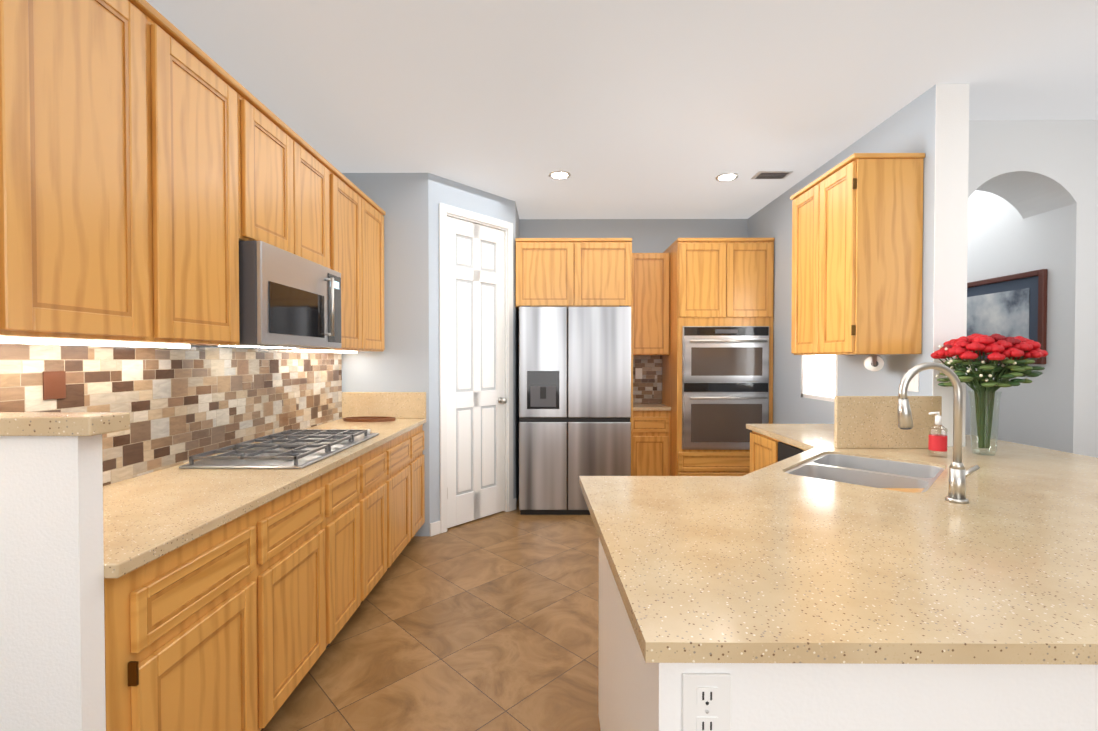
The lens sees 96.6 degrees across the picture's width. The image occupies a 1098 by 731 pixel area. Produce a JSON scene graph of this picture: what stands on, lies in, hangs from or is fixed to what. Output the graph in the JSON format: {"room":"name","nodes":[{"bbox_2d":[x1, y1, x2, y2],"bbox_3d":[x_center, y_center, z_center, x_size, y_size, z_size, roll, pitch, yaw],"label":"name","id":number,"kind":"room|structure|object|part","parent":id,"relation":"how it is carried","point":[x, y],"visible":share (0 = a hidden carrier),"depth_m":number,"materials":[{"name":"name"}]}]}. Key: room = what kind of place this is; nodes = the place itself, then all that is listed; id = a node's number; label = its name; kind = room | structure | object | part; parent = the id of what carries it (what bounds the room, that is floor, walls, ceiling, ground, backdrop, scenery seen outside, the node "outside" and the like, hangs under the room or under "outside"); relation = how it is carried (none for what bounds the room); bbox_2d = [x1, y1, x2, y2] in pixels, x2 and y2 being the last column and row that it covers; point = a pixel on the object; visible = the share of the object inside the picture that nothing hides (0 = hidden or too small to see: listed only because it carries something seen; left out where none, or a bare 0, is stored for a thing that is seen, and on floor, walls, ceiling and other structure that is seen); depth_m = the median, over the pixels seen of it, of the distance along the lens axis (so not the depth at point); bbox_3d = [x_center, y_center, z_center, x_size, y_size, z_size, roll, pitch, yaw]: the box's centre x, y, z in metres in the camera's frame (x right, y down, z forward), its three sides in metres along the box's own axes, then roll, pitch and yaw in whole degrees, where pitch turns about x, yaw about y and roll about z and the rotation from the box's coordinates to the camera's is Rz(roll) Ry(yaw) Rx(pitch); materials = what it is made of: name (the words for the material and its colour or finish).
{"room":"kitchen","nodes":[
{"label":"kitchen","id":0,"kind":"room"},
{"bbox_2d":[190,345,281,349],"bbox_3d":[-1.678,-0.043,1.314,0.150,2.780,7.650,0,1,0],"label":"wall","id":1,"kind":"structure","parent":0,"point":[232,347],"depth_m":2.45,"materials":[{"name":"grey paint"}]},
{"bbox_2d":[0,0,47,343],"bbox_3d":[-1.432,-0.601,0.950,0.343,1.064,0.480,0,1,0],"label":"upper cabinet","id":2,"kind":"object","parent":1,"relation":"attached to","point":[23,286],"depth_m":1.17,"materials":[{"name":"brown wood"}]},
{"bbox_2d":[0,289,356,352],"bbox_3d":[-1.479,-0.077,2.038,0.040,0.012,3.300,0,1,0],"label":"light","id":3,"kind":"object","parent":2,"relation":"attached to","point":[2,340],"depth_m":1.62,"materials":[{"name":"white plastic"}]},
{"bbox_2d":[44,0,179,347],"bbox_3d":[-1.429,-0.606,1.330,0.343,1.064,0.601,0,1,0],"label":"upper cabinet","id":4,"kind":"object","parent":1,"relation":"attached to","point":[165,182],"depth_m":1.42,"materials":[{"name":"brown wood"}]},
{"bbox_2d":[180,31,259,347],"bbox_3d":[-1.426,-0.612,1.779,0.343,1.064,0.611,0,1,0],"label":"upper cabinet","id":5,"kind":"object","parent":1,"relation":"attached to","point":[220,118],"depth_m":1.85,"materials":[{"name":"brown wood"}]},
{"bbox_2d":[260,102,303,235],"bbox_3d":[-1.424,-0.839,2.238,0.343,0.624,0.460,0,1,0],"label":"upper cabinet","id":6,"kind":"object","parent":1,"relation":"attached to","point":[281,148],"depth_m":2.30,"materials":[{"name":"brown wood"}]},
{"bbox_2d":[248,216,347,351],"bbox_3d":[-1.389,-0.347,2.413,0.409,0.507,0.770,0,1,0],"label":"microwave","id":7,"kind":"object","parent":1,"relation":"attached to","point":[296,283],"depth_m":2.30,"materials":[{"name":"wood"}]},
{"bbox_2d":[304,140,335,251],"bbox_3d":[-1.421,-0.843,2.572,0.343,0.624,0.468,0,1,0],"label":"upper cabinet","id":8,"kind":"object","parent":1,"relation":"attached to","point":[319,174],"depth_m":2.68,"materials":[{"name":"brown wood"}]},
{"bbox_2d":[336,169,367,351],"bbox_3d":[-1.418,-0.630,3.069,0.343,1.064,0.517,0,1,0],"label":"upper cabinet","id":9,"kind":"object","parent":1,"relation":"attached to","point":[351,203],"depth_m":3.15,"materials":[{"name":"brown wood"}]},
{"bbox_2d":[368,197,385,351],"bbox_3d":[-1.416,-0.635,3.464,0.343,1.064,0.533,0,1,0],"label":"upper cabinet","id":10,"kind":"object","parent":1,"relation":"attached to","point":[376,331],"depth_m":3.53,"materials":[{"name":"brown wood"}]},
{"bbox_2d":[342,173,429,535],"bbox_3d":[-1.253,-0.077,3.796,0.670,2.780,0.110,0,1,0],"label":"wall","id":11,"kind":"structure","parent":0,"point":[400,363],"depth_m":3.73,"materials":[{"name":"grey paint"}]},
{"bbox_2d":[340,391,425,418],"bbox_3d":[-1.262,0.303,3.734,0.646,0.199,0.020,0,1,0],"label":"backsplash","id":12,"kind":"structure","parent":11,"relation":"attached to","point":[353,405],"depth_m":3.72,"materials":[{"name":"beige stone"}]},
{"bbox_2d":[263,497,600,730],"bbox_3d":[1.522,1.359,2.239,7.500,0.050,9.500,0,1,0],"label":"floor","id":13,"kind":"structure","parent":0,"point":[489,623],"depth_m":2.36,"materials":[{"name":"tile"}]},
{"bbox_2d":[0,495,279,730],"bbox_3d":[-1.281,0.908,1.399,0.636,0.876,0.614,0,1,0],"label":"base cabinet","id":14,"kind":"object","parent":13,"relation":"on","point":[203,539],"depth_m":1.21,"materials":[{"name":"brown wood"}]},
{"bbox_2d":[0,419,425,574],"bbox_3d":[-1.270,0.438,2.415,0.646,0.033,2.661,0,1,0],"label":"countertop","id":15,"kind":"structure","parent":14,"relation":"on","point":[109,529],"depth_m":1.50,"materials":[{"name":"beige stone"}]},
{"bbox_2d":[178,429,379,468],"bbox_3d":[-1.271,0.397,2.468,0.510,0.048,0.910,0,1,0],"label":"cooktop","id":16,"kind":"object","parent":15,"relation":"in","point":[301,448],"depth_m":2.26,"materials":[{"name":"silver metal"}]},
{"bbox_2d":[343,416,395,422],"bbox_3d":[-1.319,0.394,3.593,0.380,0.022,0.170,0,1,0],"label":"tray","id":17,"kind":"object","parent":15,"relation":"on","point":[362,419],"depth_m":3.54,"materials":[{"name":"brown wood"}]},
{"bbox_2d":[280,463,339,707],"bbox_3d":[-1.278,0.901,1.875,0.636,0.876,0.642,0,1,0],"label":"base cabinet","id":18,"kind":"object","parent":13,"relation":"on","point":[309,510],"depth_m":1.96,"materials":[{"name":"brown wood"}]},
{"bbox_2d":[340,447,371,630],"bbox_3d":[-1.276,0.895,2.310,0.636,0.876,0.532,0,1,0],"label":"base cabinet","id":19,"kind":"object","parent":13,"relation":"on","point":[356,472],"depth_m":2.42,"materials":[{"name":"brown wood"}]},
{"bbox_2d":[372,435,395,589],"bbox_3d":[-1.273,0.890,2.700,0.636,0.876,0.552,0,1,0],"label":"base cabinet","id":20,"kind":"object","parent":13,"relation":"on","point":[384,454],"depth_m":2.83,"materials":[{"name":"brown wood"}]},
{"bbox_2d":[396,427,415,558],"bbox_3d":[-1.270,0.884,3.140,0.636,0.876,0.632,0,1,0],"label":"base cabinet","id":21,"kind":"object","parent":13,"relation":"on","point":[406,441],"depth_m":3.27,"materials":[{"name":"brown wood"}]},
{"bbox_2d":[416,423,424,532],"bbox_3d":[-1.268,0.878,3.528,0.636,0.876,0.448,0,1,0],"label":"base cabinet","id":22,"kind":"object","parent":13,"relation":"on","point":[420,458],"depth_m":3.63,"materials":[{"name":"brown wood"}]},
{"bbox_2d":[519,306,630,514],"bbox_3d":[0.227,0.390,4.588,0.970,1.823,0.732,0,1,0],"label":"refrigerator","id":23,"kind":"object","parent":13,"relation":"on","point":[574,391],"visible":1,"depth_m":4.23,"materials":[{"name":"grey metal"}]},
{"bbox_2d":[630,410,670,475],"bbox_3d":[0.946,0.860,4.789,0.402,0.877,0.386,0,1,0],"label":"base cabinet","id":24,"kind":"object","parent":13,"relation":"on","point":[650,429],"depth_m":4.60,"materials":[{"name":"brown wood"}]},
{"bbox_2d":[631,402,670,409],"bbox_3d":[0.946,0.405,4.777,0.402,0.032,0.397,0,1,0],"label":"countertop","id":25,"kind":"structure","parent":24,"relation":"on","point":[634,405],"depth_m":4.66,"materials":[{"name":"beige stone"}]},
{"bbox_2d":[662,238,774,475],"bbox_3d":[1.576,0.081,4.623,0.857,2.440,0.690,0,1,0],"label":"tall cabinet","id":26,"kind":"object","parent":13,"relation":"on","point":[717,379],"visible":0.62,"depth_m":4.34,"materials":[{"name":"brown wood"}]},
{"bbox_2d":[673,326,769,449],"bbox_3d":[1.575,0.198,4.476,0.767,1.100,0.392,0,1,0],"label":"double oven","id":27,"kind":"object","parent":26,"relation":"in","point":[724,371],"depth_m":4.33,"materials":[{"name":"silver metal"}]},
{"bbox_2d":[599,594,950,730],"bbox_3d":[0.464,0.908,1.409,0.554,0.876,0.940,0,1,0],"label":"peninsula base wall","id":28,"kind":"structure","parent":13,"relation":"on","point":[631,698],"depth_m":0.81,"materials":[{"name":"paint"}]},
{"bbox_2d":[579,424,1097,665],"bbox_3d":[1.320,0.442,2.102,2.404,0.033,2.650,0,1,0],"label":"countertop","id":29,"kind":"structure","parent":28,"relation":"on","point":[820,554],"depth_m":1.14,"materials":[{"name":"beige stone"}]},
{"bbox_2d":[928,412,946,457],"bbox_3d":[1.804,0.318,2.272,0.075,0.208,0.069,0,1,0],"label":"soap dispenser","id":30,"kind":"object","parent":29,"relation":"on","point":[937,442],"visible":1,"depth_m":2.26,"materials":[{"name":"red plastic"}]},
{"bbox_2d":[897,362,979,503],"bbox_3d":[1.242,0.211,1.559,0.254,0.444,0.060,0,1,0],"label":"faucet","id":31,"kind":"object","parent":29,"relation":"on","point":[958,474],"depth_m":1.55,"materials":[{"name":"silver metal"}]},
{"bbox_2d":[930,333,1047,455],"bbox_3d":[2.084,0.133,2.332,0.455,0.577,0.348,0,1,0],"label":"vase","id":32,"kind":"object","parent":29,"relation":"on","point":[1012,355],"visible":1,"depth_m":2.27,"materials":[{"name":"clear glass"}]},
{"bbox_3d":[2.073,0.272,2.330,0.124,0.300,0.124,0,1,0],"label":"vase glass","id":33,"kind":"part","parent":32,"relation":"part of","materials":[{"name":"clear glass"}]},
{"bbox_2d":[951,666,1097,730],"bbox_3d":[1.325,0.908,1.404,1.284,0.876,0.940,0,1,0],"label":"base cabinet","id":34,"kind":"object","parent":13,"relation":"on","point":[983,698],"depth_m":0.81,"materials":[{"name":"paint"}]},
{"bbox_2d":[428,173,515,522],"bbox_3d":[-0.652,-0.082,4.117,0.110,2.780,0.917,1,1,42],"label":"wall","id":35,"kind":"structure","parent":0,"point":[455,194],"depth_m":3.80,"materials":[{"name":"grey paint"}]},
{"bbox_2d":[430,498,515,536],"bbox_3d":[-0.606,1.258,4.094,0.014,0.100,0.917,1,1,42],"label":"baseboard","id":36,"kind":"structure","parent":35,"relation":"attached to","point":[435,528],"depth_m":3.79,"materials":[{"name":"white wood"}]},
{"bbox_2d":[439,203,512,532],"bbox_3d":[-0.627,0.022,4.132,0.128,2.572,0.784,1,1,42],"label":"door frame","id":37,"kind":"structure","parent":35,"relation":"attached to","point":[445,210],"depth_m":4.01,"materials":[{"name":"white wood"}]},
{"bbox_2d":[447,216,506,527],"bbox_3d":[-0.603,0.055,4.119,0.470,2.482,0.499,0,1,0],"label":"pantry door","id":38,"kind":"structure","parent":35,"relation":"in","point":[476,400],"depth_m":4.10,"materials":[{"name":"white wood"}]},
{"bbox_2d":[515,203,519,504],"bbox_3d":[-0.357,-0.090,4.701,0.110,2.780,0.560,0,1,0],"label":"wall","id":39,"kind":"structure","parent":0,"point":[517,419],"depth_m":4.56,"materials":[{"name":"grey paint"}]},
{"bbox_2d":[146,0,1097,218],"bbox_3d":[1.522,-1.486,2.199,7.500,0.080,9.500,0,1,0],"label":"ceiling","id":40,"kind":"structure","parent":0,"point":[644,109],"depth_m":2.49,"materials":[{"name":"grey paint"}]},
{"bbox_2d":[549,170,570,178],"bbox_3d":[0.082,-1.463,3.759,0.170,0.008,0.170,0,1,0],"label":"recessed light","id":41,"kind":"object","parent":40,"relation":"in","point":[559,174],"visible":1,"depth_m":3.74,"materials":[{"name":"white"}]},
{"bbox_2d":[715,173,738,180],"bbox_3d":[1.383,-1.464,3.801,0.170,0.008,0.170,0,1,0],"label":"recessed light","id":42,"kind":"object","parent":40,"relation":"in","point":[726,176],"visible":1,"depth_m":3.80,"materials":[{"name":"white"}]},
{"bbox_2d":[751,171,792,178],"bbox_3d":[1.712,-1.461,3.759,0.260,0.010,0.150,0,1,0],"label":"ceiling vent","id":43,"kind":"object","parent":40,"relation":"in","point":[771,174],"visible":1,"depth_m":3.74,"materials":[{"name":"grey metal"}]},
{"bbox_2d":[519,219,747,252],"bbox_3d":[0.300,-0.095,5.052,3.760,2.780,0.150,0,1,0],"label":"wall","id":44,"kind":"structure","parent":0,"point":[654,235],"depth_m":4.96,"materials":[{"name":"grey paint"}]},
{"bbox_2d":[515,238,582,310],"bbox_3d":[-0.007,-0.833,4.656,0.582,0.613,0.617,0,1,0],"label":"upper cabinet","id":45,"kind":"object","parent":44,"relation":"attached to","point":[549,271],"depth_m":4.35,"materials":[{"name":"brown wood"}]},
{"bbox_2d":[583,238,634,309],"bbox_3d":[0.453,-0.833,4.653,0.578,0.613,0.617,0,1,0],"label":"upper cabinet","id":46,"kind":"object","parent":44,"relation":"attached to","point":[583,272],"depth_m":4.35,"materials":[{"name":"brown wood"}]},
{"bbox_2d":[631,253,669,357],"bbox_3d":[0.946,-0.586,4.794,0.402,0.970,0.336,0,1,0],"label":"upper cabinet","id":47,"kind":"object","parent":44,"relation":"attached to","point":[650,319],"depth_m":4.63,"materials":[{"name":"brown wood"}]},
{"bbox_2d":[748,84,968,445],"bbox_3d":[2.087,-0.077,3.751,0.170,2.780,2.429,0,1,0],"label":"wall","id":48,"kind":"structure","parent":0,"point":[932,123],"depth_m":2.60,"materials":[{"name":"grey paint"}]},
{"bbox_2d":[801,355,837,401],"bbox_3d":[2.062,-0.275,3.633,0.118,1.060,0.500,0,1,0],"label":"window","id":49,"kind":"structure","parent":48,"relation":"in","point":[819,377],"depth_m":3.77,"materials":[{"name":"white glass"}]},
{"bbox_2d":[790,153,924,370],"bbox_3d":[1.806,-0.551,2.943,0.377,1.160,0.699,0,1,0],"label":"upper cabinet","id":50,"kind":"object","parent":48,"relation":"attached to","point":[857,241],"visible":1,"depth_m":2.61,"materials":[{"name":"brown wood"}]},
{"bbox_2d":[863,354,884,370],"bbox_3d":[1.841,-0.016,2.774,0.174,0.094,0.216,0,1,0],"label":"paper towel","id":51,"kind":"object","parent":50,"relation":"hanging from","point":[873,362],"depth_m":2.68,"materials":[{"name":"white paper"}]},
{"bbox_2d":[831,394,941,449],"bbox_3d":[1.724,0.288,2.490,0.531,0.265,0.025,0,1,0],"label":"backsplash","id":52,"kind":"structure","parent":48,"relation":"attached to","point":[903,420],"depth_m":2.48,"materials":[{"name":"beige stone"}]},
{"bbox_2d":[908,370,918,391],"bbox_3d":[1.991,0.083,2.673,0.007,0.120,0.080,0,1,0],"label":"switch plate","id":53,"kind":"object","parent":48,"relation":"attached to","point":[913,386],"visible":0.77,"depth_m":2.66,"materials":[{"name":"white plastic"}]},
{"bbox_2d":[965,120,1084,453],"bbox_3d":[2.648,-0.068,3.086,0.960,2.780,0.331,0,1,0],"label":"wall","id":54,"kind":"structure","parent":0,"point":[1032,195],"depth_m":3.02,"materials":[{"name":"white paint"}]},
{"bbox_2d":[967,269,1047,363],"bbox_3d":[3.124,-0.314,3.526,0.030,0.600,0.900,0,1,0],"label":"picture frame","id":55,"kind":"object","parent":54,"relation":"attached to","point":[1014,305],"visible":0.44,"depth_m":3.30,"materials":[{"name":"brown wood"}]},
{"bbox_2d":[1077,120,1097,457],"bbox_3d":[3.217,-0.087,4.513,0.160,2.780,3.190,0,1,0],"label":"wall","id":56,"kind":"structure","parent":0,"point":[1087,415],"depth_m":2.91,"materials":[{"name":"white paint"}]}
]}

